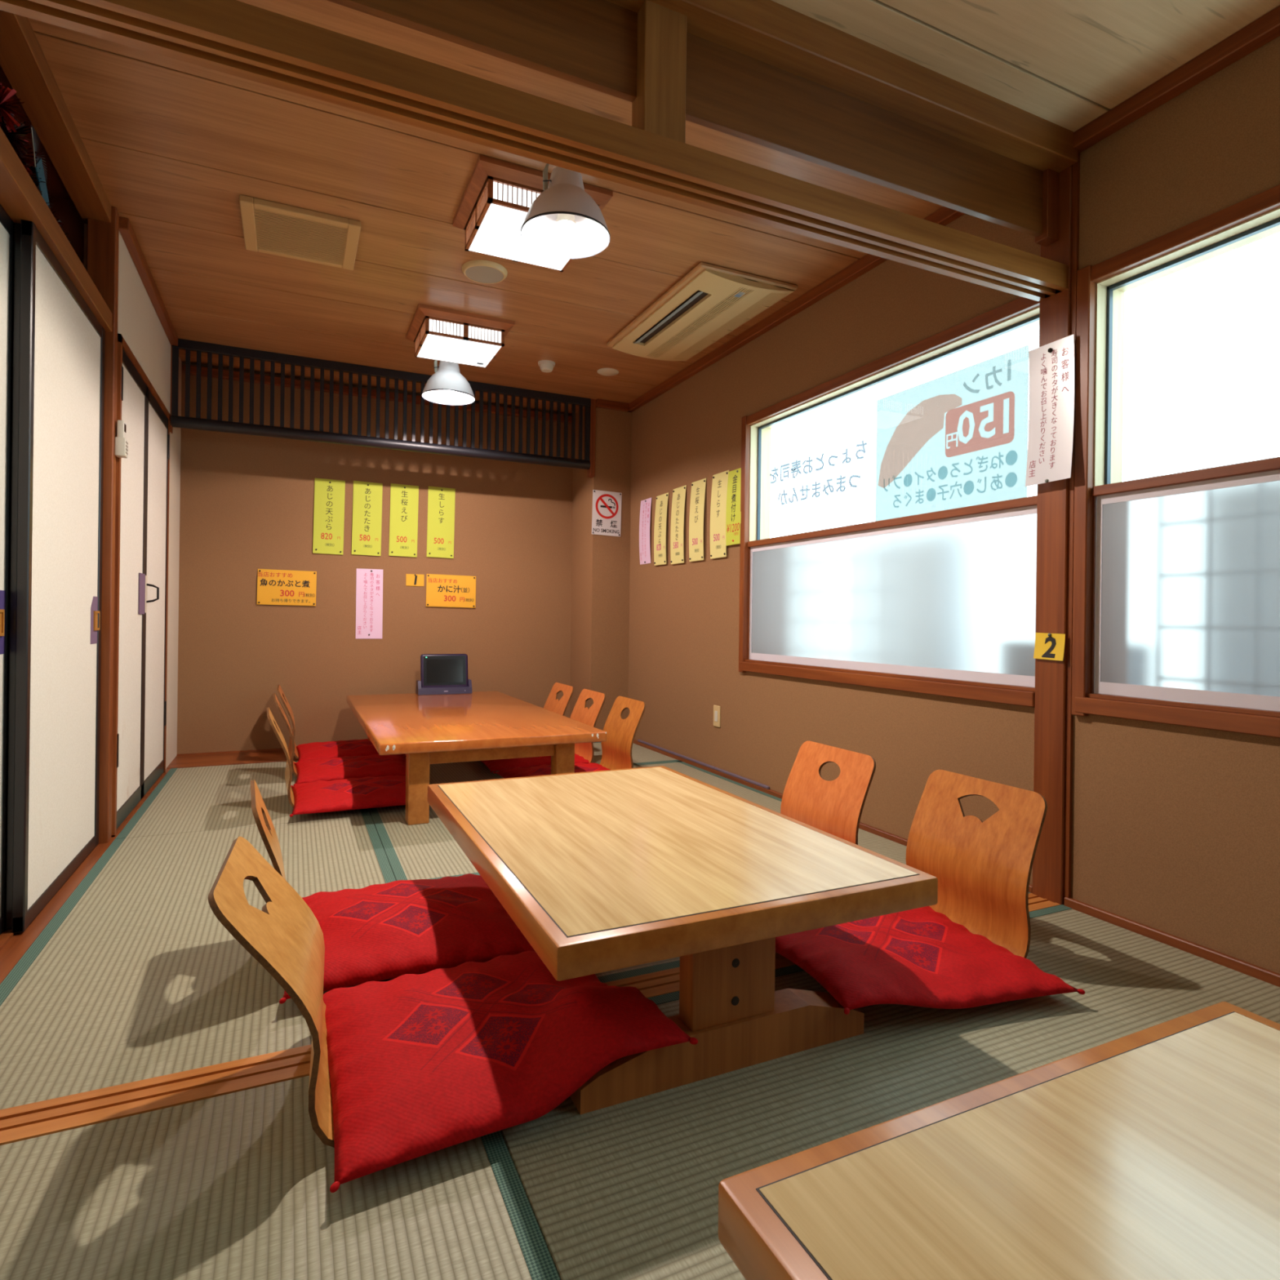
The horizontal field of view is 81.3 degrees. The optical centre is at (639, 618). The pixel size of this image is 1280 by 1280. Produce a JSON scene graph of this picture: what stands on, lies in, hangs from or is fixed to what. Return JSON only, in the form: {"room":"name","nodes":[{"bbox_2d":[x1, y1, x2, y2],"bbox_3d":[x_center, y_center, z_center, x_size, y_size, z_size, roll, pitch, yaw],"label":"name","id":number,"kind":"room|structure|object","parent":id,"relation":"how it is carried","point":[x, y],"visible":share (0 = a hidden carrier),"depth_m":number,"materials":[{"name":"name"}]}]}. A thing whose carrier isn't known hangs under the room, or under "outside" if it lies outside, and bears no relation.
{"room":"japanese restaurant","nodes":[
{"label":"japanese restaurant","id":0,"kind":"room"},
{"bbox_2d":[0,195,84,264],"bbox_3d":[-1.795,-1.363,1.886,0.310,0.600,1.950,1,0,-25],"label":"wall","id":1,"kind":"structure","parent":0,"point":[66,211],"depth_m":2.77,"materials":[{"name":"brown"}]},
{"bbox_2d":[83,223,182,768],"bbox_3d":[-1.554,-0.364,1.425,0.380,2.490,6.900,1,0,-25],"label":"wall","id":2,"kind":"structure","parent":0,"point":[139,323],"depth_m":3.92,"materials":[{"name":"paint"}]},
{"bbox_2d":[0,204,13,934],"bbox_3d":[-1.520,-0.117,1.602,0.028,1.917,0.930,1,0,-25],"label":"door","id":3,"kind":"structure","parent":2,"relation":"in","point":[6,224],"depth_m":1.98,"materials":[{"name":"paper"}]},
{"bbox_2d":[5,222,20,929],"bbox_3d":[-1.689,-0.120,2.020,0.022,1.917,0.030,1,0,-25],"label":"trim","id":4,"kind":"structure","parent":2,"relation":"attached to","point":[16,225],"depth_m":2.00,"materials":[{"name":"black paint"}]},
{"bbox_2d":[0,9,111,223],"bbox_3d":[-1.654,-1.500,1.994,0.093,0.063,1.782,1,0,-25],"label":"trim","id":5,"kind":"structure","parent":2,"relation":"attached to","point":[23,61],"depth_m":2.18,"materials":[{"name":"wood"}]},
{"bbox_2d":[0,126,112,332],"bbox_3d":[-1.651,-1.099,1.998,0.090,0.070,1.782,1,0,-25],"label":"trim","id":6,"kind":"structure","parent":2,"relation":"attached to","point":[20,198],"depth_m":2.00,"materials":[{"name":"wood"}]},
{"bbox_2d":[0,82,71,242],"bbox_3d":[-1.737,-1.253,2.107,0.124,0.257,0.531,1,0,-25],"label":"ornament","id":7,"kind":"object","parent":6,"relation":"on","point":[15,135],"visible":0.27,"depth_m":1.99,"materials":[{"name":"red"}]},
{"bbox_2d":[11,219,105,933],"bbox_3d":[-1.830,-0.121,2.380,0.028,1.917,0.858,1,0,-25],"label":"door","id":8,"kind":"structure","parent":2,"relation":"in","point":[61,343],"depth_m":2.24,"materials":[{"name":"paper"}]},
{"bbox_2d":[0,768,170,984],"bbox_3d":[-1.320,0.862,1.282,0.090,0.043,6.230,1,0,-25],"label":"trim","id":9,"kind":"structure","parent":2,"relation":"attached to","point":[13,946],"depth_m":2.07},
{"bbox_2d":[86,206,119,845],"bbox_3d":[-2.019,-0.331,2.786,0.088,2.411,0.056,1,0,-25],"label":"trim","id":10,"kind":"structure","parent":2,"relation":"attached to","point":[103,237],"depth_m":2.77,"materials":[{"name":"wood"}]},
{"bbox_2d":[114,419,128,457],"bbox_3d":[-1.967,-0.682,2.830,0.036,0.135,0.050,1,0,-25],"label":"remote control","id":11,"kind":"object","parent":2,"relation":"attached to","point":[121,442],"visible":1,"depth_m":2.81,"materials":[{"name":"beige plastic"}]},
{"bbox_2d":[116,347,147,829],"bbox_3d":[-2.141,-0.119,3.131,0.030,1.880,0.585,1,0,-25],"label":"door","id":12,"kind":"structure","parent":2,"relation":"in","point":[134,388],"depth_m":3.14,"materials":[{"name":"paper"}]},
{"bbox_2d":[111,333,170,837],"bbox_3d":[-2.280,-0.126,3.421,0.036,1.935,1.270,1,0,-25],"label":"trim","id":13,"kind":"structure","parent":2,"relation":"attached to","point":[122,344],"depth_m":2.86,"materials":[{"name":"wood"}]},
{"bbox_2d":[119,216,177,346],"bbox_3d":[-2.263,-1.516,3.468,0.035,0.046,1.365,1,0,-25],"label":"trim","id":14,"kind":"structure","parent":2,"relation":"attached to","point":[126,229],"depth_m":3.26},
{"bbox_2d":[142,387,169,798],"bbox_3d":[-2.383,-0.122,3.700,0.073,1.880,0.647,1,0,-25],"label":"door","id":15,"kind":"structure","parent":2,"relation":"in","point":[154,717],"depth_m":3.68,"materials":[{"name":"paper"}]},
{"bbox_2d":[169,344,173,433],"bbox_3d":[-2.594,-1.286,4.110,0.033,0.516,0.045,1,0,-25],"label":"trim","id":16,"kind":"structure","parent":2,"relation":"attached to","point":[171,426],"depth_m":4.09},
{"bbox_2d":[326,0,637,102],"bbox_3d":[-0.631,-1.312,1.445,1.368,0.196,0.022,1,0,-25],"label":"trim","id":17,"kind":"structure","parent":2,"relation":"attached to","point":[593,44],"depth_m":1.63,"materials":[{"name":"wood"}]},
{"bbox_2d":[0,0,1068,301],"bbox_3d":[0.021,-1.062,1.738,2.802,0.071,0.102,1,0,-25],"label":"beam","id":18,"kind":"structure","parent":2,"relation":"attached to","point":[234,37],"depth_m":1.58,"materials":[{"name":"wood"}]},
{"bbox_2d":[631,0,686,142],"bbox_3d":[0.045,-1.254,1.740,0.107,0.312,0.070,1,0,-25],"label":"trim","id":19,"kind":"structure","parent":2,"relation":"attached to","point":[659,106],"depth_m":1.71,"materials":[{"name":"wood"}]},
{"bbox_2d":[605,0,1077,172],"bbox_3d":[0.036,-1.455,1.715,2.802,0.111,0.106,1,0,-25],"label":"ceiling beam","id":20,"kind":"structure","parent":2,"relation":"attached to","point":[771,33],"depth_m":1.94,"materials":[{"name":"wood"}]},
{"bbox_2d":[177,361,631,754],"bbox_3d":[-1.520,-0.389,4.927,3.200,2.540,0.580,1,0,-25],"label":"wall","id":21,"kind":"structure","parent":0,"point":[552,606],"depth_m":4.95,"materials":[{"name":"paint"}]},
{"bbox_2d":[176,747,288,755],"bbox_3d":[-1.661,0.833,5.008,2.520,0.012,0.008,1,0,-25],"label":"baseboard","id":22,"kind":"structure","parent":21,"relation":"attached to","point":[287,748],"depth_m":4.60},
{"bbox_2d":[166,749,298,768],"bbox_3d":[-1.581,0.858,4.835,2.560,0.044,0.430,1,0,-25],"label":"trim","id":23,"kind":"structure","parent":21,"relation":"attached to","point":[266,756],"depth_m":4.40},
{"bbox_2d":[257,568,316,605],"bbox_3d":[-2.236,-0.198,4.728,0.340,0.226,0.016,1,0,-25],"label":"sheet","id":24,"kind":"object","parent":21,"relation":"attached to","point":[274,587],"visible":1,"depth_m":4.73,"materials":[{"name":"orange paper"}]},
{"bbox_2d":[312,478,345,555],"bbox_3d":[-2.013,-0.662,4.830,0.189,0.486,0.014,1,0,-25],"label":"strip","id":25,"kind":"object","parent":21,"relation":"attached to","point":[329,494],"visible":1,"depth_m":4.83,"materials":[{"name":"yellow paper"}]},
{"bbox_2d":[351,480,382,555],"bbox_3d":[-1.802,-0.663,4.928,0.189,0.486,0.014,1,0,-25],"label":"strip","id":26,"kind":"object","parent":21,"relation":"attached to","point":[367,496],"visible":1,"depth_m":4.93,"materials":[{"name":"yellow paper"}]},
{"bbox_2d":[355,568,382,638],"bbox_3d":[-1.791,-0.099,4.939,0.167,0.462,0.010,1,0,-25],"label":"notice","id":27,"kind":"object","parent":21,"relation":"attached to","point":[369,582],"visible":1,"depth_m":4.94,"materials":[{"name":"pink paper"}]},
{"bbox_2d":[184,364,571,423],"bbox_3d":[-1.609,-1.483,4.995,2.470,0.045,0.050,1,0,-25],"label":"trim","id":28,"kind":"structure","parent":21,"relation":"attached to","point":[193,368],"depth_m":4.84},
{"bbox_2d":[388,483,418,557],"bbox_3d":[-1.591,-0.663,5.027,0.189,0.486,0.014,1,0,-25],"label":"strip","id":29,"kind":"object","parent":21,"relation":"attached to","point":[404,499],"visible":1,"depth_m":5.03,"materials":[{"name":"yellow paper"}]},
{"bbox_2d":[405,573,424,586],"bbox_3d":[-1.526,-0.263,5.062,0.118,0.080,0.010,1,0,-25],"label":"number card","id":30,"kind":"object","parent":21,"relation":"attached to","point":[411,580],"visible":1,"depth_m":5.06,"materials":[{"name":"orange paper"}]},
{"bbox_2d":[426,486,455,558],"bbox_3d":[-1.368,-0.663,5.131,0.189,0.486,0.014,1,0,-25],"label":"strip","id":31,"kind":"object","parent":21,"relation":"attached to","point":[441,500],"visible":1,"depth_m":5.13,"materials":[{"name":"yellow paper"}]},
{"bbox_2d":[426,573,475,608],"bbox_3d":[-1.305,-0.192,5.162,0.341,0.227,0.016,1,0,-25],"label":"sheet","id":32,"kind":"object","parent":21,"relation":"attached to","point":[442,590],"visible":1,"depth_m":5.16,"materials":[{"name":"orange paper"}]},
{"bbox_2d":[586,399,595,477],"bbox_3d":[-0.336,-1.249,5.168,0.038,0.533,0.055,1,0,-25],"label":"trim","id":33,"kind":"structure","parent":21,"relation":"attached to","point":[591,472],"depth_m":5.14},
{"bbox_2d":[591,489,622,536],"bbox_3d":[-0.230,-0.736,5.200,0.224,0.312,0.010,1,0,-25],"label":"no smoking sign","id":34,"kind":"object","parent":21,"relation":"attached to","point":[606,505],"visible":1,"depth_m":5.20,"materials":[{"name":"white paper"}]},
{"bbox_2d":[595,398,631,412],"bbox_3d":[-0.175,-1.488,5.206,0.278,0.051,0.040,1,0,-25],"label":"trim","id":35,"kind":"structure","parent":21,"relation":"attached to","point":[600,403],"depth_m":5.18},
{"bbox_2d":[599,696,645,769],"bbox_3d":[-0.264,0.640,3.941,0.486,0.420,0.406,1,0,-25],"label":"chair","id":36,"kind":"object","parent":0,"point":[616,754],"visible":0.48,"depth_m":3.99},
{"bbox_2d":[0,742,1279,1279],"bbox_3d":[-0.281,0.916,1.998,3.400,0.121,6.850,1,0,-25],"label":"floor","id":37,"kind":"structure","parent":0,"point":[135,976],"depth_m":1.35,"materials":[{"name":"beige plant"}]},
{"bbox_2d":[250,779,285,879],"bbox_3d":[-0.742,0.634,1.924,0.468,0.420,0.406,1,0,-28],"label":"chair","id":38,"kind":"object","parent":37,"relation":"on","point":[264,824],"visible":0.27,"depth_m":1.75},
{"bbox_2d":[279,873,534,1004],"bbox_3d":[-0.614,0.786,1.982,0.602,0.084,0.608,1,0,-24],"label":"floor cushion","id":39,"kind":"object","parent":38,"relation":"on","point":[375,932],"visible":0.76,"depth_m":1.85,"materials":[{"name":"fabric"}]},
{"bbox_2d":[207,836,334,1147],"bbox_3d":[-0.474,0.637,1.403,0.552,0.421,0.406,1,0,-22],"label":"chair","id":40,"kind":"object","parent":37,"relation":"on","point":[286,937],"visible":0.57,"depth_m":1.26,"materials":[{"name":"wood"}]},
{"bbox_2d":[323,951,697,1192],"bbox_3d":[-0.305,0.771,1.476,0.612,0.123,0.612,1,0,-27],"label":"floor cushion","id":41,"kind":"object","parent":40,"relation":"on","point":[436,1060],"visible":0.93,"depth_m":1.33,"materials":[{"name":"fabric"}]},
{"bbox_2d":[266,707,294,808],"bbox_3d":[-1.455,0.625,3.447,0.486,0.420,0.406,1,0,-27],"label":"chair","id":42,"kind":"object","parent":37,"relation":"on","point":[288,771],"visible":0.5,"depth_m":3.23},
{"bbox_2d":[272,693,297,777],"bbox_3d":[-1.736,0.621,4.077,0.486,0.420,0.406,1,0,-27],"label":"chair","id":43,"kind":"object","parent":37,"relation":"on","point":[291,744],"visible":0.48,"depth_m":3.84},
{"bbox_2d":[293,754,405,786],"bbox_3d":[-1.522,0.784,3.990,0.602,0.066,0.582,1,0,-25],"label":"floor cushion","id":44,"kind":"object","parent":43,"relation":"on","point":[376,765],"visible":0.91,"depth_m":3.86,"materials":[{"name":"fabric"}]},
{"bbox_2d":[276,684,298,759],"bbox_3d":[-1.957,0.619,4.575,0.486,0.420,0.406,1,0,-25],"label":"chair","id":45,"kind":"object","parent":37,"relation":"on","point":[279,690],"visible":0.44,"depth_m":4.38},
{"bbox_2d":[296,738,405,763],"bbox_3d":[-1.762,0.781,4.529,0.602,0.067,0.582,1,0,-26],"label":"floor cushion","id":46,"kind":"object","parent":45,"relation":"on","point":[328,749],"visible":0.57,"depth_m":4.38,"materials":[{"name":"fabric"}]},
{"bbox_2d":[289,775,405,817],"bbox_3d":[-1.282,0.787,3.439,0.602,0.067,0.582,1,0,-25],"label":"floor cushion","id":47,"kind":"object","parent":37,"relation":"on","point":[364,793],"visible":0.84,"depth_m":3.29,"materials":[{"name":"fabric"}]},
{"bbox_2d":[346,690,606,825],"bbox_3d":[-1.009,0.672,4.053,0.975,0.350,1.978,1,0,-25],"label":"table","id":48,"kind":"object","parent":37,"relation":"on","point":[477,726],"visible":0.89,"depth_m":3.36,"materials":[{"name":"brown"}]},
{"bbox_2d":[415,653,471,694],"bbox_3d":[-1.294,0.363,4.931,0.346,0.260,0.117,1,0,-25],"label":"tablet","id":49,"kind":"object","parent":48,"relation":"on","point":[440,673],"visible":1,"depth_m":4.90,"materials":[{"name":"purple"}]},
{"bbox_2d":[0,893,1060,1145],"bbox_3d":[0.014,0.879,1.746,2.800,0.042,0.102,1,0,-25],"label":"trim","id":50,"kind":"structure","parent":37,"relation":"attached to","point":[37,1119],"depth_m":1.35,"materials":[{"name":"wood"}]},
{"bbox_2d":[480,753,594,772],"bbox_3d":[-0.646,0.794,4.359,0.602,0.067,0.582,1,0,-25],"label":"floor cushion","id":51,"kind":"object","parent":37,"relation":"on","point":[509,763],"visible":0.3,"depth_m":4.12,"materials":[{"name":"fabric"}]},
{"bbox_2d":[493,762,610,778],"bbox_3d":[-0.384,0.798,3.820,0.602,0.066,0.582,1,0,-25],"label":"floor cushion","id":52,"kind":"object","parent":37,"relation":"on","point":[543,770],"visible":0.27,"depth_m":3.85,"materials":[{"name":"fabric"}]},
{"bbox_2d":[543,682,573,715],"bbox_3d":[-0.711,0.634,4.770,0.486,0.420,0.406,1,0,-25],"label":"chair","id":53,"kind":"object","parent":37,"relation":"on","point":[556,705],"visible":0.29,"depth_m":4.83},
{"bbox_2d":[569,688,605,762],"bbox_3d":[-0.490,0.637,4.343,0.486,0.420,0.406,1,0,-25],"label":"chair","id":54,"kind":"object","parent":37,"relation":"on","point":[580,713],"visible":0.28,"depth_m":4.37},
{"bbox_2d":[427,765,937,1114],"bbox_3d":[-0.025,0.687,1.898,0.812,0.346,1.235,1,0,-25],"label":"table","id":55,"kind":"object","parent":37,"relation":"on","point":[598,871],"visible":0.98,"depth_m":1.47,"materials":[{"name":"brown"}]},
{"bbox_2d":[780,741,875,844],"bbox_3d":[0.462,0.649,2.459,0.486,0.420,0.406,1,0,-25],"label":"chair","id":56,"kind":"object","parent":37,"relation":"on","point":[835,807],"visible":0.3,"depth_m":2.50,"materials":[{"name":"wood"}]},
{"bbox_2d":[906,769,1047,958],"bbox_3d":[0.738,0.652,1.961,0.486,0.420,0.406,1,0,-25],"label":"chair","id":57,"kind":"object","parent":37,"relation":"on","point":[982,870],"visible":0.44,"depth_m":1.99,"materials":[{"name":"wood"}]},
{"bbox_2d":[775,906,1084,1014],"bbox_3d":[0.609,0.798,1.864,0.622,0.091,0.612,1,0,-18],"label":"floor cushion","id":58,"kind":"object","parent":57,"relation":"on","point":[919,957],"visible":0.69,"depth_m":1.69,"materials":[{"name":"fabric"}]},
{"bbox_2d":[718,1001,1279,1279],"bbox_3d":[0.697,0.696,0.300,0.812,0.346,1.235,1,0,-25],"label":"table","id":59,"kind":"object","parent":37,"relation":"on","point":[1153,1153],"visible":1,"depth_m":0.69,"materials":[{"name":"brown"}]},
{"bbox_2d":[0,0,1279,414],"bbox_3d":[-0.215,-1.565,2.042,3.300,0.155,6.900,1,0,-25],"label":"ceiling","id":60,"kind":"structure","parent":0,"point":[174,145],"depth_m":2.58,"materials":[{"name":"brown"}]},
{"bbox_2d":[239,194,360,270],"bbox_3d":[-1.339,-1.515,2.951,0.412,0.025,0.398,1,0,-25],"label":"ceiling vent","id":61,"kind":"object","parent":60,"relation":"in","point":[268,227],"visible":1,"depth_m":2.91,"materials":[{"name":"beige"}]},
{"bbox_2d":[170,338,591,469],"bbox_3d":[-1.464,-1.287,4.630,2.460,0.485,0.068,1,0,-25],"label":"lattice screen","id":62,"kind":"object","parent":60,"relation":"hanging from","point":[186,422],"visible":0.94,"depth_m":4.52,"materials":[{"name":"black"}]},
{"bbox_2d":[421,360,475,405],"bbox_3d":[-1.065,-1.378,4.157,0.290,0.295,0.290,1,0,-25],"label":"lamp","id":63,"kind":"object","parent":60,"relation":"hanging from","point":[446,386],"visible":0.82,"depth_m":4.11,"materials":[{"name":"white"}]},
{"bbox_2d":[405,303,514,368],"bbox_3d":[-0.952,-1.461,3.912,0.472,0.124,0.457,1,0,-25],"label":"ceiling light","id":64,"kind":"object","parent":60,"relation":"attached to","point":[445,335],"visible":1,"depth_m":3.79,"materials":[{"name":"plastic"}]},
{"bbox_2d":[417,333,501,367],"bbox_3d":[-0.952,-1.403,3.912,0.368,0.007,0.353,1,0,-25],"label":"diffuser","id":65,"kind":"object","parent":64,"relation":"attached to","point":[465,349],"depth_m":3.87,"materials":[{"name":"white"}]},
{"bbox_2d":[429,319,501,342],"bbox_3d":[-0.952,-1.450,3.912,0.374,0.083,0.359,1,0,-25],"label":"diffuser","id":66,"kind":"object","parent":64,"relation":"attached to","point":[441,331],"depth_m":3.74,"materials":[{"name":"white"}]},
{"bbox_2d":[462,259,507,284],"bbox_3d":[-0.678,-1.509,3.256,0.196,0.021,0.196,1,0,-25],"label":"ceiling speaker","id":67,"kind":"object","parent":60,"relation":"attached to","point":[481,271],"visible":1,"depth_m":3.23,"materials":[{"name":"brown plastic"}]},
{"bbox_2d":[452,155,613,271],"bbox_3d":[-0.407,-1.455,2.745,0.472,0.123,0.457,1,0,-25],"label":"ceiling light","id":68,"kind":"object","parent":60,"relation":"attached to","point":[493,226],"visible":0.62,"depth_m":2.61,"materials":[{"name":"brown wood"}]},
{"bbox_2d":[493,182,540,207],"bbox_3d":[-0.408,-1.443,2.745,0.374,0.083,0.359,1,0,-25],"label":"diffuser","id":69,"kind":"object","parent":68,"relation":"attached to","point":[505,194],"depth_m":2.53,"materials":[{"name":"white"}]},
{"bbox_2d":[468,203,569,270],"bbox_3d":[-0.408,-1.397,2.745,0.368,0.007,0.353,1,0,-25],"label":"diffuser","id":70,"kind":"object","parent":68,"relation":"attached to","point":[496,233],"depth_m":2.74,"materials":[{"name":"white"}]},
{"bbox_2d":[537,360,555,372],"bbox_3d":[-0.554,-1.494,4.426,0.104,0.048,0.104,1,0,-25],"label":"smoke detector","id":71,"kind":"object","parent":60,"relation":"attached to","point":[546,366],"visible":1,"depth_m":4.40,"materials":[{"name":"beige plastic"}]},
{"bbox_2d":[520,163,610,258],"bbox_3d":[-0.239,-1.376,2.420,0.290,0.279,0.290,1,0,-25],"label":"lamp","id":72,"kind":"object","parent":60,"relation":"hanging from","point":[564,221],"visible":0.86,"depth_m":2.42,"materials":[{"name":"white"}]},
{"bbox_2d":[596,368,618,376],"bbox_3d":[-0.196,-1.510,4.567,0.134,0.007,0.134,1,0,-25],"label":"cover","id":73,"kind":"object","parent":60,"relation":"attached to","point":[603,371],"visible":1,"depth_m":4.55,"materials":[{"name":"beige plastic"}]},
{"bbox_2d":[606,262,797,360],"bbox_3d":[0.264,-1.482,3.720,0.502,0.052,1.043,1,0,-25],"label":"air conditioner","id":74,"kind":"object","parent":60,"relation":"attached to","point":[710,302],"visible":1,"depth_m":3.57,"materials":[{"name":"brown"}]},
{"bbox_2d":[635,289,707,342],"bbox_3d":[0.143,-1.484,3.670,0.070,0.010,0.709,1,0,-25],"label":"outlet","id":75,"kind":"object","parent":74,"relation":"attached to","point":[695,300],"depth_m":3.63,"materials":[{"name":"black"}]},
{"bbox_2d":[647,287,753,357],"bbox_3d":[0.271,-1.461,3.724,0.070,0.006,0.959,1,0,-25],"label":"grille","id":76,"kind":"object","parent":74,"relation":"attached to","point":[739,295],"depth_m":3.66,"materials":[{"name":"brown plastic"}]},
{"bbox_2d":[672,293,787,359],"bbox_3d":[0.428,-1.472,3.797,0.095,0.016,0.959,1,0,-25],"label":"grille","id":77,"kind":"object","parent":74,"relation":"attached to","point":[767,300],"depth_m":3.72,"materials":[{"name":"brown plastic"}]},
{"bbox_2d":[627,35,1279,973],"bbox_3d":[1.212,-0.355,2.715,0.157,2.540,6.900,1,0,-25],"label":"wall","id":78,"kind":"structure","parent":0,"point":[1175,829],"depth_m":2.60,"materials":[{"name":"paint"}]},
{"bbox_2d":[639,497,651,564],"bbox_3d":[0.035,-0.591,5.041,0.013,0.437,0.168,1,0,-25],"label":"notice","id":79,"kind":"object","parent":78,"relation":"attached to","point":[645,508],"visible":1,"depth_m":5.04,"materials":[{"name":"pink paper"}]},
{"bbox_2d":[653,492,668,565],"bbox_3d":[0.135,-0.576,4.817,0.020,0.455,0.172,1,0,-25],"label":"strip","id":80,"kind":"object","parent":78,"relation":"attached to","point":[660,514],"visible":1,"depth_m":4.81,"materials":[{"name":"yellow paper"}]},
{"bbox_2d":[670,484,686,564],"bbox_3d":[0.234,-0.577,4.603,0.020,0.472,0.172,1,0,-25],"label":"strip","id":81,"kind":"object","parent":78,"relation":"attached to","point":[677,553],"visible":1,"depth_m":4.60,"materials":[{"name":"yellow paper"}]},
{"bbox_2d":[688,478,706,561],"bbox_3d":[0.336,-0.578,4.385,0.020,0.474,0.172,1,0,-25],"label":"strip","id":82,"kind":"object","parent":78,"relation":"attached to","point":[697,493],"visible":1,"depth_m":4.38,"materials":[{"name":"yellow paper"}]},
{"bbox_2d":[713,705,720,727],"bbox_3d":[0.429,0.544,4.172,0.011,0.118,0.070,1,0,-25],"label":"wall socket","id":83,"kind":"object","parent":78,"relation":"attached to","point":[717,709],"visible":1,"depth_m":4.16,"materials":[{"name":"beige plastic"}]},
{"bbox_2d":[710,470,728,559],"bbox_3d":[0.441,-0.579,4.161,0.020,0.476,0.172,1,0,-25],"label":"strip","id":84,"kind":"object","parent":78,"relation":"attached to","point":[719,484],"visible":1,"depth_m":4.16,"materials":[{"name":"yellow paper"}]},
{"bbox_2d":[725,467,741,545],"bbox_3d":[0.507,-0.602,4.011,0.021,0.405,0.150,1,0,-25],"label":"strip","id":85,"kind":"object","parent":78,"relation":"attached to","point":[733,513],"visible":1,"depth_m":4.01,"materials":[{"name":"yellow paper"}]},
{"bbox_2d":[628,206,964,412],"bbox_3d":[0.599,-1.478,3.825,0.041,0.051,3.197,1,0,-25],"label":"trim","id":86,"kind":"structure","parent":78,"relation":"attached to","point":[944,215],"depth_m":3.59,"materials":[{"name":"wood"}]},
{"bbox_2d":[633,739,1032,893],"bbox_3d":[0.581,0.876,3.829,0.017,0.062,3.200,1,0,-25],"label":"baseboard","id":87,"kind":"structure","parent":78,"relation":"attached to","point":[864,827],"depth_m":3.77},
{"bbox_2d":[637,739,769,789],"bbox_3d":[0.315,0.835,4.399,0.015,0.014,1.538,1,0,-25],"label":"duct","id":88,"kind":"object","parent":87,"relation":"on","point":[735,775],"visible":1,"depth_m":4.22,"materials":[{"name":"grey"}]},
{"bbox_2d":[685,31,1043,237],"bbox_3d":[0.668,-1.296,2.051,1.285,0.196,0.022,1,0,-25],"label":"wall panel","id":89,"kind":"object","parent":78,"relation":"attached to","point":[729,91],"depth_m":2.00,"materials":[{"name":"wood"}]},
{"bbox_2d":[738,297,1039,706],"bbox_3d":[0.965,-0.387,3.194,0.160,1.348,1.735,1,0,-25],"label":"window","id":90,"kind":"structure","parent":78,"relation":"in","point":[943,602],"depth_m":2.96,"materials":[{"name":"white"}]},
{"bbox_2d":[769,440,867,484],"bbox_3d":[0.824,-0.735,3.530,0.001,0.093,0.724,1,0,-25],"label":"lettering","id":91,"kind":"object","parent":90,"relation":"attached to","point":[796,463],"depth_m":3.57,"materials":[{"name":"blue"}]},
{"bbox_2d":[777,474,861,505],"bbox_3d":[0.830,-0.607,3.513,0.001,0.084,0.617,1,0,-25],"label":"lettering","id":92,"kind":"object","parent":90,"relation":"attached to","point":[841,482],"depth_m":3.48,"materials":[{"name":"blue"}]},
{"bbox_2d":[875,345,1028,521],"bbox_3d":[1.150,-0.665,2.829,0.002,0.515,0.718,1,0,-25],"label":"poster","id":93,"kind":"object","parent":90,"relation":"attached to","point":[957,439],"visible":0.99,"depth_m":2.77,"materials":[{"name":"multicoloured paper"}]},
{"bbox_2d":[1034,168,1059,246],"bbox_3d":[1.269,-1.280,2.325,0.055,0.212,0.045,1,0,-25],"label":"trim","id":94,"kind":"structure","parent":78,"relation":"attached to","point":[1051,199],"depth_m":2.30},
{"bbox_2d":[1033,632,1065,661],"bbox_3d":[1.274,0.086,2.322,0.011,0.085,0.102,1,0,-25],"label":"number card","id":95,"kind":"object","parent":78,"relation":"attached to","point":[1049,646],"visible":1,"depth_m":2.32,"materials":[{"name":"yellow"}]},
{"bbox_2d":[1025,333,1074,486],"bbox_3d":[1.266,-0.639,2.310,0.033,0.440,0.161,1,0,-25],"label":"notice","id":96,"kind":"object","parent":78,"relation":"attached to","point":[1051,365],"visible":1,"depth_m":2.31,"materials":[{"name":"white paper"}]},
{"bbox_2d":[1032,164,1072,904],"bbox_3d":[1.304,-0.276,2.337,0.048,2.385,0.102,1,0,-25],"label":"trim","id":97,"kind":"structure","parent":78,"relation":"attached to","point":[1055,310],"depth_m":2.31,"materials":[{"name":"wood"}]},
{"bbox_2d":[1063,152,1079,898],"bbox_3d":[1.323,-0.283,2.282,0.016,2.280,0.016,1,0,-25],"label":"trim","id":98,"kind":"structure","parent":78,"relation":"attached to","point":[1076,166],"depth_m":2.28,"materials":[{"name":"wood"}]},
{"bbox_2d":[1063,897,1279,986],"bbox_3d":[1.917,0.891,0.962,0.017,0.066,2.915,1,0,-25],"label":"baseboard","id":99,"kind":"structure","parent":78,"relation":"attached to","point":[1242,966],"depth_m":1.98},
{"bbox_2d":[1071,184,1279,737],"bbox_3d":[1.826,-0.376,1.348,0.160,1.348,2.088,1,0,-25],"label":"window","id":100,"kind":"structure","parent":78,"relation":"in","point":[1176,584],"depth_m":2.05,"materials":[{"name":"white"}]},
{"bbox_2d":[1073,4,1279,153],"bbox_3d":[1.934,-1.437,0.957,0.045,0.048,2.915,1,0,-25],"label":"trim","id":101,"kind":"structure","parent":78,"relation":"attached to","point":[1266,28],"depth_m":1.98,"materials":[{"name":"wood"}]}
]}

